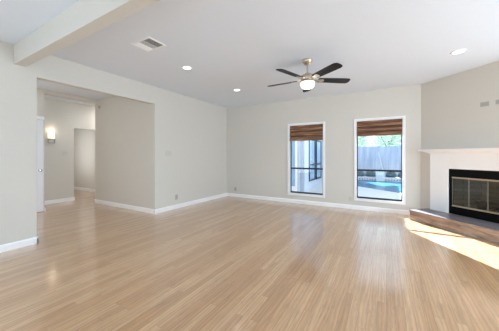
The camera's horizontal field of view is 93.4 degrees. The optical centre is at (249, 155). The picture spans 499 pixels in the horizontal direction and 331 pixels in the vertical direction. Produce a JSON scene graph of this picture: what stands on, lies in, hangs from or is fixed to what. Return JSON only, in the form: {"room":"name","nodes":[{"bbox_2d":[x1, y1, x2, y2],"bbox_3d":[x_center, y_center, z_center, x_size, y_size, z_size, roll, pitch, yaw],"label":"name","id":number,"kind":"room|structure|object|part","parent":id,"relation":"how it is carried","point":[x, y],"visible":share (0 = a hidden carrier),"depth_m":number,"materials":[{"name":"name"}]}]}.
{"room":"living room","nodes":[
{"label":"living room","id":0,"kind":"room"},
{"bbox_2d":[37,88,44,211],"bbox_3d":[-5.561,-0.124,4.530,0.970,2.740,2.236,0,0,30],"label":"wall","id":1,"kind":"structure","parent":0,"point":[40,92],"depth_m":5.22,"materials":[{"name":"paint"}]},
{"bbox_2d":[37,116,43,211],"bbox_3d":[-4.801,0.186,4.863,0.110,2.120,0.876,0,0,30],"label":"door","id":2,"kind":"structure","parent":1,"relation":"in","point":[40,123],"depth_m":5.20,"materials":[{"name":"white wood"}]},
{"bbox_2d":[45,98,94,200],"bbox_3d":[-4.729,-0.124,7.043,0.120,2.740,3.184,0,0,30],"label":"wall","id":3,"kind":"structure","parent":0,"point":[61,117],"depth_m":6.36,"materials":[{"name":"paint"}]},
{"bbox_2d":[48,133,54,142],"bbox_3d":[-5.143,-0.468,6.115,0.098,0.275,0.148,0,0,30],"label":"wall sconce","id":4,"kind":"object","parent":3,"relation":"attached to","point":[51,136],"visible":1,"depth_m":6.10,"materials":[{"name":"white glass"}]},
{"bbox_3d":[-5.138,-0.527,6.112,0.086,0.155,0.146,0,0,30],"label":"lamp shade","id":5,"kind":"part","parent":4,"relation":"part of","materials":[{"name":"white glass"}]},
{"bbox_2d":[74,129,94,188],"bbox_3d":[-6.221,-0.124,7.989,3.410,2.740,1.350,0,0,30],"label":"wall","id":6,"kind":"structure","parent":0,"point":[84,140],"depth_m":8.47,"materials":[{"name":"paint"}]},
{"bbox_2d":[74,187,94,191],"bbox_3d":[-6.126,1.198,7.934,3.430,0.095,1.109,0,0,30],"label":"baseboard","id":7,"kind":"structure","parent":6,"relation":"attached to","point":[76,188],"depth_m":8.43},
{"bbox_2d":[0,40,226,244],"bbox_3d":[-2.922,-0.124,3.667,0.120,2.740,8.600,0,0,30],"label":"wall","id":8,"kind":"structure","parent":0,"point":[194,131],"depth_m":4.15,"materials":[{"name":"paint"}]},
{"bbox_2d":[0,193,226,252],"bbox_3d":[-4.272,1.198,4.454,3.274,0.095,8.600,0,0,30],"label":"baseboard","id":9,"kind":"structure","parent":8,"relation":"attached to","point":[22,243],"depth_m":5.47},
{"bbox_2d":[95,96,150,208],"bbox_3d":[-2.643,-0.124,6.542,2.290,2.740,1.950,0,0,30],"label":"wall","id":10,"kind":"structure","parent":0,"point":[122,125],"depth_m":5.63,"materials":[{"name":"paint"}]},
{"bbox_2d":[0,189,498,330],"bbox_3d":[-2.053,1.286,3.133,15.500,0.080,8.750,0,0,30],"label":"floor","id":11,"kind":"structure","parent":0,"point":[227,263],"depth_m":2.49,"materials":[{"name":"brown wood"}]},
{"bbox_2d":[409,208,498,243],"bbox_3d":[3.636,1.149,3.721,0.494,0.195,1.968,0,0,-16],"label":"hearth","id":12,"kind":"object","parent":11,"relation":"on","point":[488,231],"visible":1,"depth_m":3.83,"materials":[{"name":"wood"}]},
{"bbox_2d":[418,148,498,223],"bbox_3d":[3.993,0.463,3.826,0.650,1.177,2.084,0,0,-16],"label":"fireplace","id":13,"kind":"object","parent":12,"relation":"on","point":[474,171],"depth_m":4.21,"materials":[{"name":"white paint"}]},
{"bbox_2d":[418,148,498,150],"bbox_3d":[3.777,-0.109,3.763,0.200,0.034,2.084,0,0,-16],"label":"mantel shelf","id":14,"kind":"object","parent":13,"relation":"attached to","point":[466,149],"depth_m":3.93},
{"bbox_3d":[3.729,0.644,4.155,0.014,0.485,0.256,0,0,-16],"label":"glass door","id":15,"kind":"part","parent":13,"relation":"part of","materials":[{"name":"glass"}]},
{"bbox_3d":[3.804,-0.069,3.770,0.143,0.046,1.969,0,0,-16],"label":"crown molding","id":16,"kind":"part","parent":13,"relation":"part of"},
{"bbox_3d":[3.837,0.900,3.780,0.024,0.022,1.040,0,0,-16],"label":"door rail","id":17,"kind":"part","parent":13,"relation":"part of","materials":[{"name":"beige metal"}]},
{"bbox_3d":[3.837,0.389,3.780,0.024,0.022,1.040,0,0,-16],"label":"door rail","id":18,"kind":"part","parent":13,"relation":"part of","materials":[{"name":"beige metal"}]},
{"bbox_3d":[3.802,0.644,3.905,0.014,0.485,0.256,0,0,-16],"label":"glass door","id":19,"kind":"part","parent":13,"relation":"part of","materials":[{"name":"glass"}]},
{"bbox_3d":[4.065,0.908,3.847,0.240,0.076,0.496,0,0,-16],"label":"fire grate","id":20,"kind":"part","parent":13,"relation":"part of","materials":[{"name":"metal"}]},
{"bbox_2d":[475,201,498,209],"bbox_3d":[4.017,0.825,3.833,0.090,0.090,0.520,0,0,-17],"label":"log","id":21,"kind":"object","parent":13,"relation":"on","point":[477,203],"visible":1,"depth_m":3.93,"materials":[{"name":"brown wood"}]},
{"bbox_3d":[3.875,0.644,3.656,0.014,0.485,0.256,0,0,-16],"label":"glass door","id":22,"kind":"part","parent":13,"relation":"part of","materials":[{"name":"glass"}]},
{"bbox_2d":[0,0,498,107],"bbox_3d":[-2.053,-1.544,3.133,15.500,0.100,8.750,0,0,30],"label":"ceiling","id":23,"kind":"structure","parent":0,"point":[228,45],"depth_m":3.15,"materials":[{"name":"paint"}]},
{"bbox_2d":[45,89,97,103],"bbox_3d":[-4.351,-1.446,5.764,0.120,0.095,1.114,0,0,30],"label":"beam","id":24,"kind":"structure","parent":23,"relation":"attached to","point":[47,92],"depth_m":5.69,"materials":[{"name":"paint"}]},
{"bbox_2d":[14,0,159,66],"bbox_3d":[0.595,-1.361,1.032,8.610,0.265,0.122,0,0,30],"label":"ceiling beam","id":25,"kind":"structure","parent":23,"relation":"attached to","point":[84,18],"depth_m":2.36,"materials":[{"name":"paint"}]},
{"bbox_2d":[131,37,165,51],"bbox_3d":[-1.353,-1.488,3.146,0.374,0.013,0.264,0,0,30],"label":"ceiling vent","id":26,"kind":"object","parent":23,"relation":"in","point":[148,44],"visible":1,"depth_m":3.13,"materials":[{"name":"white metal"}]},
{"bbox_2d":[181,66,192,69],"bbox_3d":[-1.058,-1.490,3.981,0.184,0.007,0.184,0,0,30],"label":"recessed light","id":27,"kind":"object","parent":23,"relation":"in","point":[182,67],"visible":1,"depth_m":3.98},
{"bbox_2d":[267,58,349,91],"bbox_3d":[0.858,-1.262,3.685,1.257,0.464,1.312,0,0,30],"label":"ceiling fan","id":28,"kind":"object","parent":23,"relation":"hanging from","point":[307,83],"visible":1,"depth_m":3.58,"materials":[{"name":"black wood"}]},
{"bbox_3d":[0.539,-1.186,3.874,0.515,0.008,0.144,0,12,31],"label":"fan blade","id":29,"kind":"part","parent":28,"relation":"part of","materials":[{"name":"brown wood"}]},
{"bbox_3d":[0.584,-1.186,3.379,0.515,0.008,0.144,0,12,-41],"label":"fan blade","id":30,"kind":"part","parent":28,"relation":"part of","materials":[{"name":"brown wood"}]},
{"bbox_3d":[0.902,-1.097,3.658,0.224,0.104,0.224,0,0,30],"label":"lamp shade","id":31,"kind":"part","parent":28,"relation":"part of","materials":[{"name":"white glass"}]},
{"bbox_3d":[1.069,-1.186,3.269,0.144,0.008,0.515,13,-5,-23],"label":"fan blade","id":32,"kind":"part","parent":28,"relation":"part of","materials":[{"name":"brown wood"}]},
{"bbox_3d":[1.323,-1.186,3.696,0.515,0.008,0.144,0,-12,-5],"label":"fan blade","id":33,"kind":"part","parent":28,"relation":"part of","materials":[{"name":"brown wood"}]},
{"bbox_2d":[450,49,466,54],"bbox_3d":[2.994,-1.490,3.366,0.184,0.007,0.184,0,0,30],"label":"recessed light","id":34,"kind":"object","parent":23,"relation":"in","point":[459,51],"visible":1,"depth_m":3.35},
{"bbox_2d":[227,84,420,209],"bbox_3d":[1.424,-0.124,6.171,5.113,2.740,0.100,0,0,30],"label":"wall","id":35,"kind":"structure","parent":0,"point":[257,135],"depth_m":5.84,"materials":[{"name":"paint"}]},
{"bbox_2d":[288,121,324,197],"bbox_3d":[1.478,0.090,6.130,0.982,1.902,0.118,0,0,30],"label":"window","id":36,"kind":"structure","parent":35,"relation":"in","point":[290,192],"depth_m":6.17,"materials":[{"name":"white wood"}]},
{"bbox_2d":[290,124,322,140],"bbox_3d":[1.462,-0.600,6.102,0.858,0.403,0.061,0,0,30],"label":"blind","id":37,"kind":"object","parent":36,"relation":"attached to","point":[303,132],"visible":1,"depth_m":6.08,"materials":[{"name":"brown wood"}]},
{"bbox_3d":[1.494,0.090,6.157,0.872,1.792,0.050,0,0,30],"label":"frame","id":38,"kind":"part","parent":36,"relation":"part of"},
{"bbox_3d":[1.492,0.329,6.154,0.832,0.041,0.038,0,0,30],"label":"meeting rail","id":39,"kind":"part","parent":36,"relation":"part of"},
{"bbox_2d":[227,193,409,214],"bbox_3d":[1.411,1.198,6.113,4.910,0.095,0.014,0,0,30],"label":"baseboard","id":40,"kind":"structure","parent":35,"relation":"attached to","point":[367,208],"depth_m":5.81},
{"bbox_2d":[354,116,405,204],"bbox_3d":[2.909,0.090,5.296,1.010,1.902,0.118,0,0,30],"label":"window","id":41,"kind":"structure","parent":35,"relation":"in","point":[402,201],"depth_m":5.20,"materials":[{"name":"white wood"}]},
{"bbox_2d":[357,119,401,136],"bbox_3d":[2.893,-0.628,5.269,0.886,0.347,0.061,0,0,30],"label":"blind","id":42,"kind":"object","parent":41,"relation":"attached to","point":[392,126],"visible":1,"depth_m":5.25,"materials":[{"name":"brown wood"}]},
{"bbox_3d":[2.925,0.090,5.324,0.900,1.792,0.050,0,0,30],"label":"frame","id":43,"kind":"part","parent":41,"relation":"part of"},
{"bbox_3d":[2.923,0.329,5.321,0.860,0.041,0.038,0,0,30],"label":"meeting rail","id":44,"kind":"part","parent":41,"relation":"part of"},
{"bbox_2d":[421,61,498,208],"bbox_3d":[3.919,-0.124,3.810,0.100,2.740,2.243,0,0,-16],"label":"wall","id":45,"kind":"structure","parent":0,"point":[452,116],"depth_m":4.23,"materials":[{"name":"paint"}]},
{"bbox_2d":[480,101,488,106],"bbox_3d":[3.851,-0.849,3.851,0.008,0.072,0.115,0,0,-16],"label":"wall outlet","id":46,"kind":"object","parent":45,"relation":"attached to","point":[482,104],"visible":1,"depth_m":3.85,"materials":[{"name":"white plastic"}]},
{"label":"outside","id":47,"kind":"structure","parent":0,"visible":0},
{"bbox_3d":[19.517,1.416,33.534,80.000,0.100,42.400,0,0,30],"label":"ground","id":48,"kind":"structure","parent":47,"visible":0},
{"bbox_2d":[358,136,366,146],"bbox_3d":[7.962,-0.635,18.524,2.612,4.002,2.452,0,0,-10],"label":"leafy tree","id":49,"kind":"object","parent":48,"relation":"on","point":[362,141],"visible":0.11,"depth_m":17.93,"materials":[{"name":"green plant"}]},
{"bbox_2d":[371,135,400,146],"bbox_3d":[10.515,-0.730,17.708,2.429,4.192,2.585,0,0,40],"label":"leafy tree","id":50,"kind":"object","parent":48,"relation":"on","point":[380,138],"visible":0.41,"depth_m":17.39,"materials":[{"name":"green plant"}]},
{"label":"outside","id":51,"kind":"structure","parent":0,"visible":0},
{"bbox_2d":[305,176,400,199],"bbox_3d":[4.232,1.416,11.248,24.000,0.100,11.500,0,0,30],"label":"ground","id":52,"kind":"structure","parent":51,"point":[362,191],"depth_m":8.80,"materials":[{"name":"concrete"}]},
{"bbox_2d":[292,140,322,191],"bbox_3d":[1.196,-0.894,13.188,6.800,4.520,10.200,0,0,30],"label":"house wing","id":53,"kind":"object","parent":52,"relation":"on","point":[305,154],"visible":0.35,"depth_m":9.20},
{"bbox_3d":[1.594,0.246,9.100,0.360,1.840,0.006,0,0,30],"label":"pane","id":54,"kind":"part","parent":53,"relation":"part of","materials":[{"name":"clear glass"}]},
{"bbox_3d":[1.603,0.296,9.116,0.500,2.100,0.030,0,0,30],"label":"patio door","id":55,"kind":"part","parent":53,"relation":"part of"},
{"bbox_3d":[2.606,0.161,9.822,0.016,1.610,0.780,0,0,30],"label":"pane","id":56,"kind":"part","parent":53,"relation":"part of","materials":[{"name":"clear glass"}]},
{"bbox_3d":[3.160,0.161,10.773,0.016,1.610,0.780,0,0,30],"label":"pane","id":57,"kind":"part","parent":53,"relation":"part of","materials":[{"name":"clear glass"}]},
{"bbox_2d":[358,171,364,175],"bbox_3d":[6.821,1.120,14.589,0.589,0.500,0.614,0,0,-30],"label":"shrub","id":58,"kind":"object","parent":52,"relation":"on","point":[360,173],"visible":0.56,"depth_m":14.41,"materials":[{"name":"green plant"}]},
{"bbox_2d":[365,171,374,176],"bbox_3d":[7.359,1.124,14.284,0.574,0.491,0.618,0,0,-23],"label":"shrub","id":59,"kind":"object","parent":52,"relation":"on","point":[368,173],"visible":0.91,"depth_m":14.16,"materials":[{"name":"green plant"}]},
{"bbox_2d":[358,176,400,181],"bbox_3d":[9.394,1.361,12.462,8.300,0.270,0.208,0,0,30],"label":"wall","id":60,"kind":"structure","parent":52,"relation":"on","point":[359,177],"depth_m":13.58,"materials":[{"name":"tile"}]},
{"bbox_2d":[376,171,383,180],"bbox_3d":[7.387,1.191,13.279,0.410,0.610,0.385,0,0,30],"label":"fountain","id":61,"kind":"object","parent":60,"relation":"attached to","point":[379,175],"visible":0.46,"depth_m":13.16,"materials":[{"name":"white stone"}]},
{"bbox_2d":[358,146,400,176],"bbox_3d":[8.694,0.373,14.921,18.016,1.986,0.162,0,0,30],"label":"fence","id":62,"kind":"object","parent":52,"relation":"on","point":[390,156],"visible":0.12,"depth_m":15.02,"materials":[{"name":"grey wood"}]},
{"bbox_2d":[386,172,396,177],"bbox_3d":[8.267,1.123,13.752,0.633,0.495,0.576,0,0,30],"label":"shrub","id":63,"kind":"object","parent":52,"relation":"on","point":[389,174],"visible":0.88,"depth_m":13.61,"materials":[{"name":"green plant"}]},
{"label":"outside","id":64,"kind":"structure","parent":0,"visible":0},
{"bbox_2d":[358,180,400,192],"bbox_3d":[7.811,1.478,9.743,8.300,0.135,6.100,0,0,30],"label":"pool water","id":65,"kind":"structure","parent":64,"point":[392,186],"depth_m":11.24,"materials":[{"name":"blue liquid"}]}
]}

